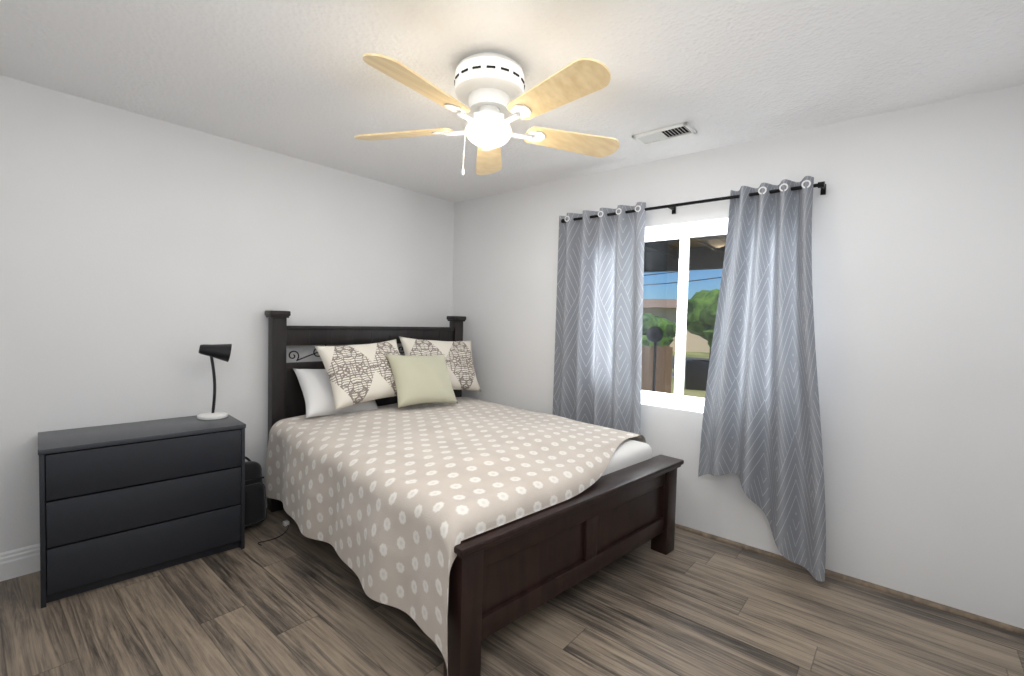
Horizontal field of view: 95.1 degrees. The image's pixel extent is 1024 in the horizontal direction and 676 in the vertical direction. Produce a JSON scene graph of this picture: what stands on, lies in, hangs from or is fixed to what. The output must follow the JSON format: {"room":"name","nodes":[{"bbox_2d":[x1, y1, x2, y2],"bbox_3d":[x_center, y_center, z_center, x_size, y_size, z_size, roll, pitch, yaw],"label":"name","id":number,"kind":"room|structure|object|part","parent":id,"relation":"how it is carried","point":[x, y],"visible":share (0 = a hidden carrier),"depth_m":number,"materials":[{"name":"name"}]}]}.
{"room":"bedroom","nodes":[
{"label":"bedroom","id":0,"kind":"room"},
{"bbox_2d":[0,75,453,552],"bbox_3d":[-1.798,-0.048,3.171,0.150,2.440,3.900,3,3,40],"label":"wall","id":1,"kind":"structure","parent":0,"point":[143,258],"depth_m":2.74,"materials":[{"name":"paint"}]},
{"bbox_2d":[0,497,266,581],"bbox_3d":[-1.764,1.107,3.161,0.016,0.136,3.600,3,3,40],"label":"baseboard","id":2,"kind":"structure","parent":1,"relation":"attached to","point":[19,562],"depth_m":2.34,"materials":[{"name":"white"}]},
{"bbox_2d":[0,508,1023,675],"bbox_3d":[-0.286,1.311,1.913,4.200,0.100,3.900,3,3,40],"label":"floor","id":3,"kind":"structure","parent":0,"point":[292,600],"depth_m":2.05,"materials":[{"name":"brown wood"}]},
{"bbox_2d":[38,414,245,607],"bbox_3d":[-1.950,0.837,2.512,0.426,0.715,0.826,4,3,45],"label":"dresser","id":4,"kind":"object","parent":3,"relation":"on","point":[121,502],"visible":0.98,"depth_m":2.33,"materials":[{"name":"grey wood"}]},
{"bbox_2d":[197,344,231,419],"bbox_3d":[-1.770,0.253,2.790,0.160,0.437,0.180,3,3,40],"label":"desk lamp","id":5,"kind":"object","parent":4,"relation":"on","point":[220,351],"visible":1,"depth_m":2.77,"materials":[{"name":"black metal"}]},
{"bbox_2d":[245,456,266,527],"bbox_3d":[-1.663,0.971,2.952,0.249,0.426,0.168,3,3,40],"label":"backpack","id":6,"kind":"object","parent":3,"relation":"on","point":[255,505],"visible":0.48,"depth_m":2.90,"materials":[{"name":"black fabric"}]},
{"bbox_2d":[258,520,288,545],"bbox_3d":[-1.444,1.180,2.849,0.183,0.027,0.236,3,3,40],"label":"charger","id":7,"kind":"object","parent":3,"relation":"on","point":[285,522],"visible":1,"depth_m":2.93,"materials":[{"name":"white plastic"}]},
{"bbox_2d":[265,310,683,675],"bbox_3d":[-0.341,0.537,2.976,1.782,1.362,2.208,-1,3,-44],"label":"bed","id":8,"kind":"object","parent":3,"relation":"on","point":[435,505],"visible":1,"depth_m":2.35,"materials":[{"name":"beige fabric"}]},
{"bbox_2d":[292,368,381,417],"bbox_3d":[-1.228,0.382,3.320,0.560,0.400,0.181,7,-44,-48],"label":"pillow","id":9,"kind":"object","parent":8,"relation":"on","point":[315,384],"depth_m":3.16,"materials":[{"name":"white fabric"}]},
{"bbox_3d":[-1.061,0.489,3.724,1.640,1.362,0.130,-1,3,-44],"label":"headboard","id":10,"kind":"part","parent":8,"relation":"part of","materials":[{"name":"brown wood"}]},
{"bbox_2d":[265,396,646,675],"bbox_3d":[-0.287,0.852,2.924,1.782,0.659,1.947,-1,3,-44],"label":"quilt","id":11,"kind":"object","parent":8,"relation":"on","point":[396,492],"depth_m":2.15,"materials":[{"name":"fabric"}]},
{"bbox_3d":[0.360,0.992,2.255,1.656,0.543,0.156,-1,3,-44],"label":"footboard","id":12,"kind":"part","parent":8,"relation":"part of","materials":[{"name":"brown wood"}]},
{"bbox_2d":[0,0,1023,202],"bbox_3d":[-0.221,-1.227,1.815,4.200,0.100,3.900,3,3,40],"label":"ceiling","id":13,"kind":"structure","parent":0,"point":[301,79],"depth_m":2.02,"materials":[{"name":"white paint"}]},
{"bbox_2d":[354,52,618,175],"bbox_3d":[-0.107,-0.947,2.020,1.250,0.470,1.238,3,3,40],"label":"ceiling fan","id":14,"kind":"object","parent":13,"relation":"hanging from","point":[489,89],"visible":1,"depth_m":1.95,"materials":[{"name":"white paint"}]},
{"bbox_2d":[632,122,696,145],"bbox_3d":[0.878,-1.175,2.707,0.324,0.013,0.164,3,3,40],"label":"ceiling vent","id":15,"kind":"object","parent":13,"relation":"in","point":[666,133],"visible":1,"depth_m":2.70,"materials":[{"name":"white metal"}]},
{"bbox_2d":[452,84,1023,628],"bbox_3d":[1.016,0.021,3.246,4.050,2.440,0.150,3,3,40],"label":"wall","id":16,"kind":"structure","parent":0,"point":[918,260],"depth_m":2.40,"materials":[{"name":"paint"}]},
{"bbox_2d":[641,221,727,410],"bbox_3d":[1.147,-0.142,3.165,0.940,1.220,0.050,3,3,40],"label":"window","id":17,"kind":"structure","parent":16,"relation":"in","point":[683,234],"depth_m":3.15,"materials":[{"name":"white plastic"}]},
{"bbox_2d":[553,176,825,580],"bbox_3d":[0.993,0.159,3.012,1.810,2.109,0.237,3,3,40],"label":"curtains","id":18,"kind":"object","parent":16,"relation":"attached to","point":[761,436],"visible":0.83,"depth_m":2.71,"materials":[{"name":"grey fabric"}]},
{"bbox_2d":[675,523,1023,634],"bbox_3d":[0.873,1.228,3.276,3.900,0.020,0.020,3,3,40],"label":"trim","id":19,"kind":"structure","parent":16,"relation":"attached to","point":[995,623],"depth_m":2.40,"materials":[{"name":"brown wood"}]},
{"label":"outside","id":20,"kind":"structure","parent":0,"visible":0},
{"bbox_2d":[641,234,726,397],"bbox_3d":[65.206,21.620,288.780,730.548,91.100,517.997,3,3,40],"label":"outdoor scenery","id":21,"kind":"structure","parent":20,"point":[706,308],"depth_m":12.36,"materials":[{"name":"multicoloured"}]}
]}

